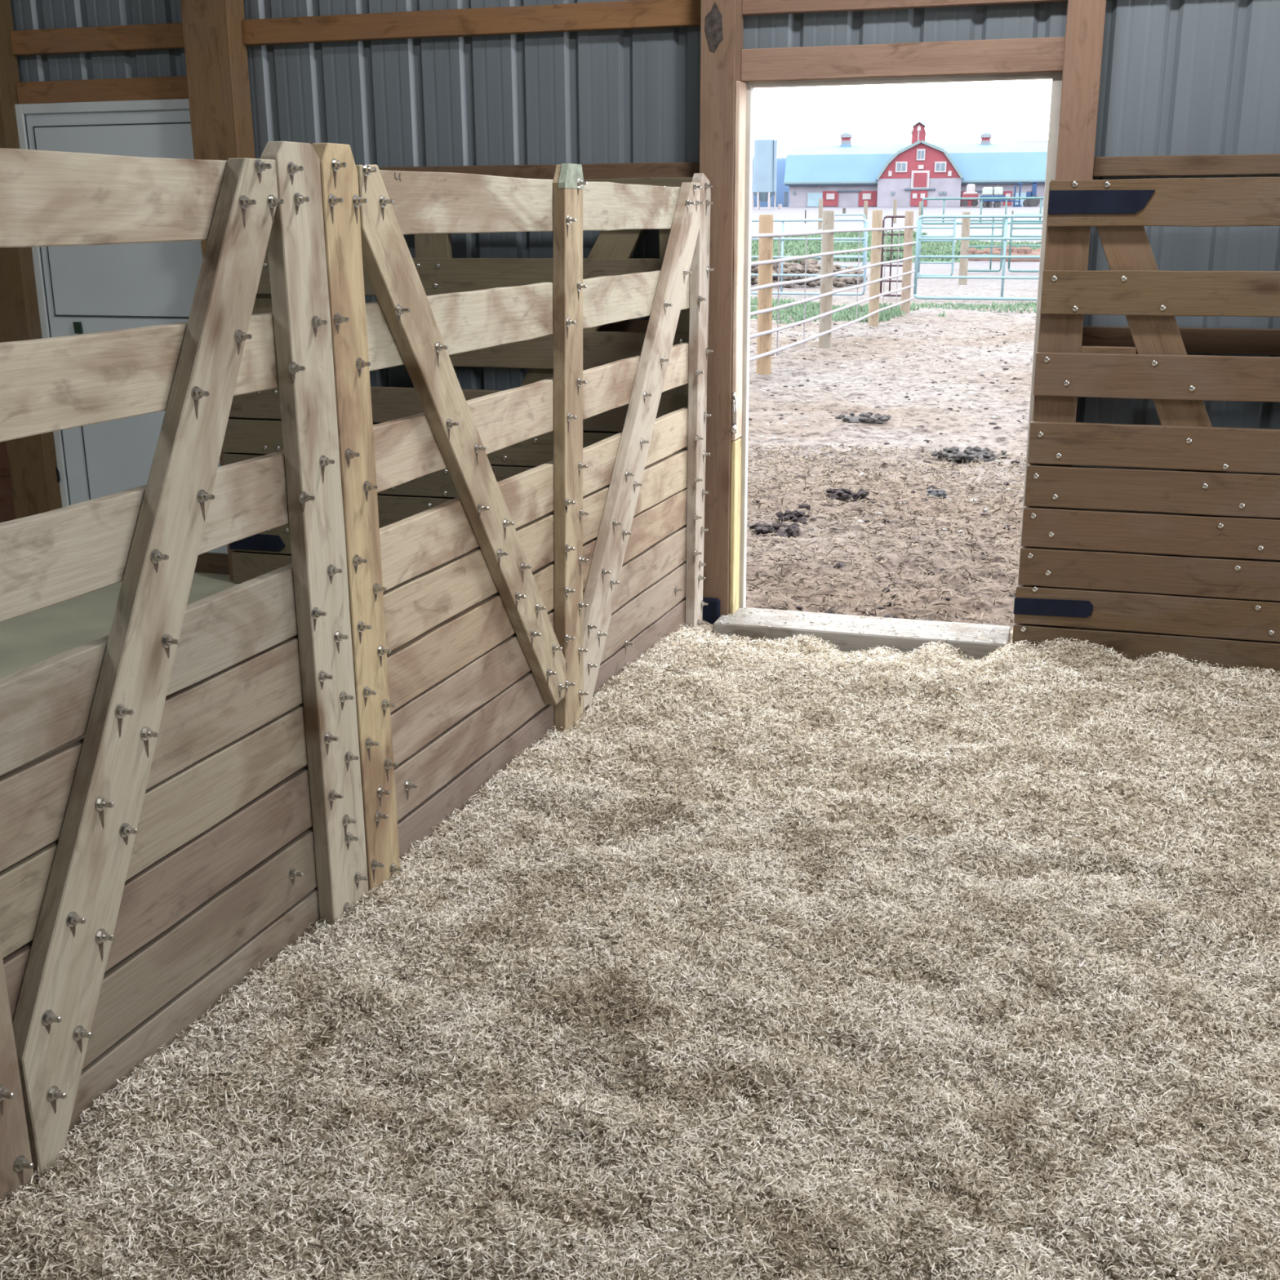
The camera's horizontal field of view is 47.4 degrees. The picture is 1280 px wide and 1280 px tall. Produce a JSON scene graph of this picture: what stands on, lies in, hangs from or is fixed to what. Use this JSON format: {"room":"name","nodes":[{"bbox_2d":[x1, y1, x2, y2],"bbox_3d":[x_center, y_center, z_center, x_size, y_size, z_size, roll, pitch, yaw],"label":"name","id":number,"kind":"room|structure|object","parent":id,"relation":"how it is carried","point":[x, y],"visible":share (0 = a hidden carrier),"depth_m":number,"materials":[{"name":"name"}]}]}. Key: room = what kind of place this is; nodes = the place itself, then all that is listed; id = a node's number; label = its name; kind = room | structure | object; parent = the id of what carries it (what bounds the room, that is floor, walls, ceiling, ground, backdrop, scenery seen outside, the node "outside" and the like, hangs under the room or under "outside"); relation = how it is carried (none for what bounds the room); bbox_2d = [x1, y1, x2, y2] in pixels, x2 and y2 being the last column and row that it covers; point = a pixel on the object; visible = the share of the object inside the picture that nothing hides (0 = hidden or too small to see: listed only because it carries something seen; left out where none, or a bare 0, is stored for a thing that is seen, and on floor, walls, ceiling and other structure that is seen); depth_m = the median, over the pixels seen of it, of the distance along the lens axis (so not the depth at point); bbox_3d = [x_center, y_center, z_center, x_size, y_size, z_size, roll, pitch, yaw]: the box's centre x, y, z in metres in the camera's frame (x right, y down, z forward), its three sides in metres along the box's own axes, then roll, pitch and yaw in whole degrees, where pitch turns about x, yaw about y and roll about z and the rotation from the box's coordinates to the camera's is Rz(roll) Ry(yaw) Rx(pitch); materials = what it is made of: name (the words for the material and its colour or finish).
{"room":"farm building","nodes":[
{"label":"farm building","id":0,"kind":"room"},
{"bbox_2d":[0,572,239,678],"bbox_3d":[-4.977,1.258,1.609,6.600,0.017,12.950,5,17,19],"label":"floor","id":1,"kind":"structure","parent":0,"point":[31,638],"depth_m":6.11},
{"bbox_2d":[222,177,693,583],"bbox_3d":[-0.833,-1.040,6.259,2.205,1.780,0.082,5,17,16],"label":"gate","id":2,"kind":"object","parent":1,"relation":"on","point":[256,555],"visible":0.17,"depth_m":6.11,"materials":[{"name":"brown wood"}]},
{"bbox_2d":[0,619,1279,1279],"bbox_3d":[1.913,1.913,-0.721,7.995,0.190,12.950,5,17,19],"label":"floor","id":3,"kind":"structure","parent":0,"point":[707,624],"depth_m":3.08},
{"bbox_2d":[0,141,368,1208],"bbox_3d":[-1.101,0.167,2.223,0.101,1.852,2.492,5,17,19],"label":"gate","id":4,"kind":"object","parent":3,"relation":"on","point":[181,793],"visible":0.98,"depth_m":2.77,"materials":[{"name":"brown wood"}]},
{"bbox_2d":[311,142,714,892],"bbox_3d":[-0.215,-0.545,4.644,0.101,1.861,2.873,5,17,19],"label":"gate","id":5,"kind":"object","parent":3,"relation":"on","point":[486,620],"visible":0.98,"depth_m":4.17,"materials":[{"name":"brown wood"}]},
{"bbox_2d":[702,597,719,624],"bbox_3d":[0.294,-0.112,6.169,0.090,0.135,0.030,5,17,16],"label":"bracket","id":6,"kind":"object","parent":5,"relation":"attached to","point":[711,612],"visible":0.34,"depth_m":6.15,"materials":[{"name":"black metal"}]},
{"bbox_2d":[0,607,1279,1279],"bbox_3d":[2.507,1.140,1.843,7.279,0.188,7.436,5,17,19],"label":"wood shavings","id":7,"kind":"object","parent":3,"relation":"on","point":[860,1008],"visible":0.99,"depth_m":2.98},
{"bbox_2d":[1012,177,1279,675],"bbox_3d":[2.363,-0.700,5.135,1.943,1.779,0.082,5,17,16],"label":"gate","id":8,"kind":"object","parent":3,"relation":"on","point":[1220,606],"visible":0.98,"depth_m":5.27,"materials":[{"name":"brown wood"}]},
{"bbox_2d":[10,0,1279,559],"bbox_3d":[0.761,-2.108,5.636,14.400,4.300,0.021,5,17,16],"label":"wall","id":9,"kind":"structure","parent":0,"point":[1178,77],"depth_m":5.87,"materials":[{"name":"metal"}]},
{"bbox_2d":[0,440,15,523],"bbox_3d":[-4.474,-0.877,7.595,3.072,0.702,0.040,5,17,16],"label":"trim","id":10,"kind":"structure","parent":9,"relation":"attached to","point":[6,503],"depth_m":7.19,"materials":[{"name":"brown wood"}]},
{"bbox_2d":[0,0,62,519],"bbox_3d":[-2.928,-2.371,6.614,0.212,4.300,0.140,5,17,16],"label":"trim","id":11,"kind":"structure","parent":9,"relation":"attached to","point":[32,460],"depth_m":6.79,"materials":[{"name":"brown wood"}]},
{"bbox_2d":[9,22,184,55],"bbox_3d":[-2.357,-2.644,6.414,0.955,0.101,0.040,5,17,16],"label":"trim","id":12,"kind":"structure","parent":9,"relation":"attached to","point":[169,35],"depth_m":6.40,"materials":[{"name":"brown wood"}]},
{"bbox_2d":[15,75,188,104],"bbox_3d":[-2.355,-2.440,6.474,0.955,0.096,0.040,5,17,16],"label":"trim","id":13,"kind":"structure","parent":9,"relation":"attached to","point":[176,86],"depth_m":6.46,"materials":[{"name":"brown wood"}]},
{"bbox_2d":[14,98,227,554],"bbox_3d":[-2.397,-1.401,6.769,1.043,2.065,0.069,5,17,16],"label":"door","id":14,"kind":"structure","parent":9,"relation":"in","point":[81,290],"depth_m":6.68,"materials":[{"name":"white paint"}]},
{"bbox_2d":[194,552,229,574],"bbox_3d":[-2.345,-0.360,7.074,0.955,0.177,0.046,4,17,16],"label":"trim","id":15,"kind":"structure","parent":9,"relation":"attached to","point":[206,562],"depth_m":6.95,"materials":[{"name":"brown wood"}]},
{"bbox_2d":[180,0,262,581],"bbox_3d":[-1.808,-2.283,6.288,0.222,4.300,0.140,5,17,16],"label":"trim","id":16,"kind":"structure","parent":9,"relation":"attached to","point":[216,61],"depth_m":6.20,"materials":[{"name":"brown wood"}]},
{"bbox_2d":[241,0,700,45],"bbox_3d":[-0.712,-2.515,5.936,2.040,0.101,0.040,5,17,16],"label":"horizontal wall beam","id":17,"kind":"structure","parent":9,"relation":"attached to","point":[633,14],"depth_m":5.90,"materials":[{"name":"brown wood"}]},
{"bbox_2d":[378,161,699,179],"bbox_3d":[-0.709,-1.945,6.101,2.040,0.076,0.040,5,17,16],"label":"trim","id":18,"kind":"structure","parent":9,"relation":"attached to","point":[646,170],"depth_m":5.93,"materials":[{"name":"brown wood"}]},
{"bbox_2d":[598,319,648,332],"bbox_3d":[-0.706,-1.343,6.276,2.040,0.092,0.040,5,17,16],"label":"trim","id":19,"kind":"structure","parent":9,"relation":"attached to","point":[630,325],"depth_m":6.06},
{"bbox_2d":[704,2,723,53],"bbox_3d":[0.281,-2.329,5.542,0.074,0.181,0.002,4,17,16],"label":"trim","id":20,"kind":"structure","parent":9,"relation":"attached to","point":[713,20],"depth_m":5.54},
{"bbox_2d":[699,0,743,616],"bbox_3d":[0.316,-2.115,5.670,0.139,4.300,0.140,5,17,16],"label":"post","id":21,"kind":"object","parent":9,"relation":"attached to","point":[720,70],"depth_m":5.78,"materials":[{"name":"brown wood"}]},
{"bbox_2d":[730,391,736,434],"bbox_3d":[0.380,-0.921,5.912,0.022,0.169,0.027,5,17,16],"label":"door handle","id":22,"kind":"object","parent":9,"relation":"in","point":[733,428],"depth_m":5.91,"materials":[{"name":"metal"}]},
{"bbox_2d":[728,437,742,614],"bbox_3d":[0.402,-0.457,6.135,0.019,0.775,0.125,4,17,16],"label":"trim","id":23,"kind":"structure","parent":9,"relation":"attached to","point":[736,445],"depth_m":6.10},
{"bbox_2d":[731,80,746,439],"bbox_3d":[0.396,-1.496,5.834,0.019,1.380,0.125,4,17,16],"label":"trim","id":24,"kind":"structure","parent":9,"relation":"attached to","point":[740,86],"depth_m":5.79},
{"bbox_2d":[739,81,753,607],"bbox_3d":[0.428,-1.148,6.015,0.039,2.170,0.050,4,17,16],"label":"trim","id":25,"kind":"structure","parent":9,"relation":"attached to","point":[749,108],"depth_m":5.97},
{"bbox_2d":[713,607,1011,659],"bbox_3d":[0.914,0.004,6.033,1.190,0.143,0.285,5,17,16],"label":"sill","id":26,"kind":"structure","parent":9,"relation":"attached to","point":[849,639],"depth_m":5.95,"materials":[{"name":"white concrete"}]},
{"bbox_2d":[751,72,1052,88],"bbox_3d":[0.984,-2.135,5.552,1.135,0.027,0.051,5,17,16],"label":"trim","id":27,"kind":"structure","parent":9,"relation":"attached to","point":[1029,76],"depth_m":5.53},
{"bbox_2d":[741,36,1065,82],"bbox_3d":[0.976,-2.188,5.502,1.210,0.119,0.040,5,17,16],"label":"door header","id":28,"kind":"structure","parent":9,"relation":"attached to","point":[1033,55],"depth_m":5.48,"materials":[{"name":"brown wood"}]},
{"bbox_2d":[742,0,1067,16],"bbox_3d":[0.975,-2.410,5.437,1.210,0.101,0.040,5,17,16],"label":"trim","id":29,"kind":"structure","parent":9,"relation":"attached to","point":[749,7],"depth_m":5.49,"materials":[{"name":"brown wood"}]},
{"bbox_2d":[1017,71,1062,584],"bbox_3d":[1.554,-1.060,5.687,0.043,2.170,0.050,5,17,16],"label":"trim","id":30,"kind":"structure","parent":9,"relation":"attached to","point":[1055,110],"depth_m":5.48,"materials":[{"name":"brown wood"}]},
{"bbox_2d":[1055,0,1106,179],"bbox_3d":[1.602,-2.014,5.296,0.132,4.300,0.140,5,17,16],"label":"trim","id":31,"kind":"structure","parent":9,"relation":"attached to","point":[1085,20],"depth_m":5.24,"materials":[{"name":"brown wood"}]},
{"bbox_2d":[1081,326,1279,355],"bbox_3d":[2.656,-1.078,5.298,2.028,0.092,0.040,5,17,16],"label":"trim","id":32,"kind":"structure","parent":9,"relation":"attached to","point":[1199,340],"depth_m":5.43,"materials":[{"name":"brown wood"}]},
{"bbox_2d":[1093,153,1279,177],"bbox_3d":[2.653,-1.678,5.124,2.028,0.072,0.040,5,17,16],"label":"trim","id":33,"kind":"structure","parent":9,"relation":"attached to","point":[1244,164],"depth_m":5.30,"materials":[{"name":"brown wood"}]},
{"label":"outside","id":34,"kind":"structure","parent":0,"visible":0},
{"bbox_2d":[746,205,1043,630],"bbox_3d":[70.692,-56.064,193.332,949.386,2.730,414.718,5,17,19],"label":"ground","id":35,"kind":"structure","parent":34,"point":[824,430],"depth_m":12.76,"materials":[{"name":"beige soil"}]},
{"bbox_2d":[751,129,777,209],"bbox_3d":[12.321,-46.052,143.064,2.492,7.552,2.289,5,17,19],"label":"silo","id":36,"kind":"object","parent":35,"relation":"on","point":[765,153],"visible":0.88,"depth_m":142.20,"materials":[{"name":"metal"}]},
{"bbox_2d":[751,156,789,207],"bbox_3d":[17.566,-63.481,204.807,10.233,8.358,11.504,5,17,19],"label":"silo","id":37,"kind":"object","parent":35,"relation":"on","point":[781,188],"visible":0.19,"depth_m":199.46,"materials":[{"name":"blue metal"}]},
{"bbox_2d":[749,522,800,537],"bbox_3d":[0.766,-0.623,8.287,0.311,0.096,0.231,5,17,19],"label":"pile","id":38,"kind":"object","parent":35,"relation":"on","point":[764,528],"visible":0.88,"depth_m":8.22,"materials":[{"name":"brown soil"}]},
{"bbox_2d":[777,204,782,208],"bbox_3d":[13.977,-43.311,145.679,0.398,0.517,0.397,3,16,10],"label":"barrel","id":39,"kind":"object","parent":35,"relation":"on","point":[780,206],"visible":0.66,"depth_m":145.54,"materials":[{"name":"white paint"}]},
{"bbox_2d":[750,296,820,306],"bbox_3d":[0.347,-6.854,29.616,6.590,0.177,3.573,5,17,19],"label":"grass patch","id":40,"kind":"structure","parent":35,"relation":"on","point":[754,302],"depth_m":29.46,"materials":[{"name":"green plant"}]},
{"bbox_2d":[783,191,787,205],"bbox_3d":[15.031,-45.435,150.154,0.273,1.400,1.000,3,16,10],"label":"waste bin","id":41,"kind":"object","parent":35,"relation":"on","point":[785,193],"visible":1,"depth_m":149.75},
{"bbox_2d":[775,510,809,522],"bbox_3d":[0.884,-0.720,8.560,0.202,0.098,0.151,5,17,19],"label":"pile","id":42,"kind":"object","parent":35,"relation":"on","point":[796,516],"visible":0.88,"depth_m":8.54,"materials":[{"name":"brown soil"}]},
{"bbox_2d":[751,258,867,288],"bbox_3d":[3.438,-9.700,38.443,4.963,0.662,5.334,5,17,19],"label":"rubble heap","id":43,"kind":"object","parent":35,"relation":"on","point":[813,267],"visible":0.34,"depth_m":37.10,"materials":[{"name":"stone"}]},
{"bbox_2d":[750,218,868,295],"bbox_3d":[3.553,-8.306,31.620,2.762,1.600,0.084,5,17,19],"label":"gate","id":44,"kind":"object","parent":35,"relation":"on","point":[783,220],"visible":0.45,"depth_m":31.49,"materials":[{"name":"metal"}]},
{"bbox_2d":[817,198,822,229],"bbox_3d":[10.476,-24.676,84.550,0.254,1.761,0.262,5,17,19],"label":"fence post","id":45,"kind":"object","parent":35,"relation":"on","point":[820,200],"visible":0.8,"depth_m":84.44,"materials":[{"name":"beige wood"}]},
{"bbox_2d":[749,209,917,374],"bbox_3d":[1.904,-4.305,17.805,0.353,1.851,19.391,5,17,18],"label":"fence","id":46,"kind":"object","parent":35,"relation":"on","point":[766,235],"visible":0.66,"depth_m":19.15,"materials":[{"name":"metal"}]},
{"bbox_2d":[751,230,928,262],"bbox_3d":[7.774,-16.639,61.242,8.845,0.895,23.881,4,17,16],"label":"grass patch","id":47,"kind":"structure","parent":35,"relation":"on","point":[793,249],"depth_m":57.65,"materials":[{"name":"green plant"}]},
{"bbox_2d":[826,488,869,502],"bbox_3d":[1.295,-0.909,9.118,0.275,0.094,0.199,5,17,19],"label":"pile","id":48,"kind":"object","parent":35,"relation":"on","point":[842,494],"visible":0.95,"depth_m":9.06,"materials":[{"name":"brown soil"}]},
{"bbox_2d":[750,302,946,324],"bbox_3d":[3.506,-5.961,26.474,4.295,0.183,5.028,5,17,19],"label":"grass patch","id":49,"kind":"structure","parent":35,"relation":"on","point":[798,311],"depth_m":26.02,"materials":[{"name":"green plant"}]},
{"bbox_2d":[833,213,866,266],"bbox_3d":[6.032,-11.766,42.939,1.202,1.522,0.052,5,17,19],"label":"gate","id":50,"kind":"object","parent":35,"relation":"on","point":[864,215],"visible":0.4,"depth_m":42.84,"materials":[{"name":"teal metal"}]},
{"bbox_2d":[834,411,891,423],"bbox_3d":[1.914,-1.908,12.492,0.471,0.107,0.366,5,17,19],"label":"pile","id":51,"kind":"object","parent":35,"relation":"on","point":[864,417],"visible":0.93,"depth_m":12.38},
{"bbox_2d":[863,200,867,219],"bbox_3d":[14.781,-28.006,95.486,0.253,1.476,0.262,5,17,19],"label":"fence post","id":52,"kind":"object","parent":35,"relation":"on","point":[865,205],"visible":0.7,"depth_m":95.35,"materials":[{"name":"beige wood"}]},
{"bbox_2d":[746,441,1026,628],"bbox_3d":[1.237,-0.791,8.768,5.095,0.153,4.986,5,17,19],"label":"chaff","id":53,"kind":"object","parent":35,"relation":"on","point":[756,544],"visible":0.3,"depth_m":8.24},
{"bbox_2d":[746,315,1028,539],"bbox_3d":[2.786,-3.101,16.765,4.254,0.128,18.533,3,16,10],"label":"stones","id":54,"kind":"object","parent":35,"relation":"on","point":[1004,357],"visible":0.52,"depth_m":12.54},
{"bbox_2d":[747,323,1032,625],"bbox_3d":[2.548,-2.545,14.821,4.089,0.110,18.501,3,16,10],"label":"clod","id":55,"kind":"object","parent":35,"relation":"on","point":[801,506],"visible":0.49,"depth_m":10.32,"materials":[{"name":"brown soil"}]},
{"bbox_2d":[880,215,905,297],"bbox_3d":[5.411,-8.154,30.986,0.566,1.664,0.070,5,17,19],"label":"gate","id":56,"kind":"object","parent":35,"relation":"on","point":[891,250],"visible":0.56,"depth_m":30.99,"materials":[{"name":"metal"}]},
{"bbox_2d":[893,199,897,222],"bbox_3d":[16.595,-27.879,94.908,0.234,1.550,0.242,5,17,19],"label":"fence post","id":57,"kind":"object","parent":35,"relation":"on","point":[895,204],"visible":0.83,"depth_m":94.80,"materials":[{"name":"beige wood"}]},
{"bbox_2d":[783,121,1048,207],"bbox_3d":[31.535,-50.119,154.869,31.303,9.066,14.150,3,16,10],"label":"barn","id":58,"kind":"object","parent":35,"relation":"on","point":[846,175],"visible":0.83,"depth_m":150.23,"materials":[{"name":"blue metal"}]},
{"bbox_2d":[791,239,1040,262],"bbox_3d":[11.439,-15.037,56.133,13.233,0.616,13.510,5,17,19],"label":"grass patch","id":59,"kind":"structure","parent":35,"relation":"on","point":[930,248],"depth_m":53.70,"materials":[{"name":"green plant"}]},
{"bbox_2d":[918,201,921,215],"bbox_3d":[21.818,-33.515,113.355,0.253,1.140,0.262,5,17,19],"label":"fence post","id":60,"kind":"object","parent":35,"relation":"on","point":[920,202],"visible":0.55,"depth_m":113.23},
{"bbox_2d":[917,217,955,275],"bbox_3d":[8.379,-11.137,41.160,1.009,1.690,0.060,5,17,19],"label":"gate","id":61,"kind":"object","parent":35,"relation":"on","point":[921,220],"visible":0.67,"depth_m":41.12,"materials":[{"name":"teal metal"}]},
{"bbox_2d":[926,488,947,498],"bbox_3d":[1.870,-0.911,9.178,0.136,0.075,0.116,5,17,19],"label":"pile","id":62,"kind":"object","parent":35,"relation":"on","point":[941,492],"visible":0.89,"depth_m":9.15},
{"bbox_2d":[958,212,970,284],"bbox_3d":[8.300,-9.974,37.281,0.214,1.869,0.223,5,17,19],"label":"fence post","id":63,"kind":"object","parent":35,"relation":"on","point":[963,265],"visible":0.71,"depth_m":37.20,"materials":[{"name":"beige wood"}]},
{"bbox_2d":[931,445,1008,462],"bbox_3d":[2.420,-1.361,10.661,0.544,0.114,0.444,5,17,19],"label":"pile","id":64,"kind":"object","parent":35,"relation":"on","point":[953,453],"visible":0.93,"depth_m":10.59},
{"bbox_2d":[961,183,977,206],"bbox_3d":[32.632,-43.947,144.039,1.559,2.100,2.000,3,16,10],"label":"pickup truck","id":65,"kind":"object","parent":35,"relation":"on","point":[970,193],"visible":0.98,"depth_m":143.14,"materials":[{"name":"white paint"}]},
{"bbox_2d":[963,191,977,194],"bbox_3d":[32.631,-44.115,143.990,1.328,0.250,2.000,3,16,10],"label":"hood","id":66,"kind":"object","parent":65,"relation":"attached to","point":[965,193],"depth_m":143.07,"materials":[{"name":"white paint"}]},
{"bbox_2d":[910,301,1036,313],"bbox_3d":[7.618,-6.295,27.572,5.390,0.159,3.349,5,17,19],"label":"grass patch","id":67,"kind":"structure","parent":35,"relation":"on","point":[962,305],"depth_m":27.78,"materials":[{"name":"green plant"}]},
{"bbox_2d":[913,214,1042,300],"bbox_3d":[7.371,-7.819,29.813,3.472,1.694,0.088,5,17,19],"label":"gate","id":68,"kind":"object","parent":35,"relation":"on","point":[1005,238],"visible":0.65,"depth_m":29.94,"materials":[{"name":"teal metal"}]},
{"bbox_2d":[920,196,1044,224],"bbox_3d":[11.810,-14.399,48.902,4.733,0.870,0.093,5,17,19],"label":"pipe rail","id":69,"kind":"object","parent":35,"relation":"on","point":[1007,197],"visible":0.64,"depth_m":48.99,"materials":[{"name":"teal metal"}]},
{"bbox_2d":[967,217,1004,271],"bbox_3d":[10.260,-11.853,43.589,1.192,1.630,0.084,5,17,19],"label":"gate","id":70,"kind":"object","parent":35,"relation":"on","point":[993,220],"visible":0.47,"depth_m":43.50,"materials":[{"name":"teal metal"}]},
{"bbox_2d":[979,186,1020,208],"bbox_3d":[35.069,-43.023,141.723,3.836,1.950,2.200,3,16,10],"label":"flatbed trailer","id":71,"kind":"object","parent":35,"relation":"on","point":[987,192],"visible":0.98,"depth_m":140.89,"materials":[{"name":"metal"}]},
{"bbox_2d":[968,244,1040,262],"bbox_3d":[13.036,-13.306,50.540,3.480,0.829,1.742,5,17,19],"label":"dirt mound","id":72,"kind":"object","parent":35,"relation":"on","point":[1022,251],"visible":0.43,"depth_m":50.10,"materials":[{"name":"brown soil"}]},
{"bbox_2d":[1013,182,1022,206],"bbox_3d":[37.375,-44.029,144.165,0.786,2.375,1.000,3,16,10],"label":"chute","id":73,"kind":"object","parent":35,"relation":"on","point":[1020,184],"visible":0.69,"depth_m":144.02,"materials":[{"name":"blue metal"}]},
{"bbox_2d":[1008,213,1043,272],"bbox_3d":[12.060,-11.702,42.974,2.280,1.670,0.084,5,17,19],"label":"gate","id":74,"kind":"object","parent":35,"relation":"on","point":[1011,219],"visible":0.31,"depth_m":43.14,"materials":[{"name":"teal metal"}]},
{"bbox_2d":[1022,181,1039,206],"bbox_3d":[38.694,-43.982,143.926,1.536,2.420,1.750,3,16,10],"label":"tractor","id":75,"kind":"object","parent":35,"relation":"on","point":[1027,202],"visible":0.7,"depth_m":143.31,"materials":[{"name":"metal"}]},
{"bbox_2d":[1026,191,1031,196],"bbox_3d":[38.432,-43.937,143.990,0.509,0.700,0.800,3,16,10],"label":"hood","id":76,"kind":"object","parent":75,"relation":"attached to","point":[1028,193],"depth_m":143.60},
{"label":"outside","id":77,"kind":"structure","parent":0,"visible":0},
{"bbox_2d":[1007,140,1048,142],"bbox_3d":[115.100,-122.384,385.453,140.000,18.853,80.000,5,17,19],"label":"hill","id":78,"kind":"structure","parent":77,"point":[1028,141],"depth_m":383.35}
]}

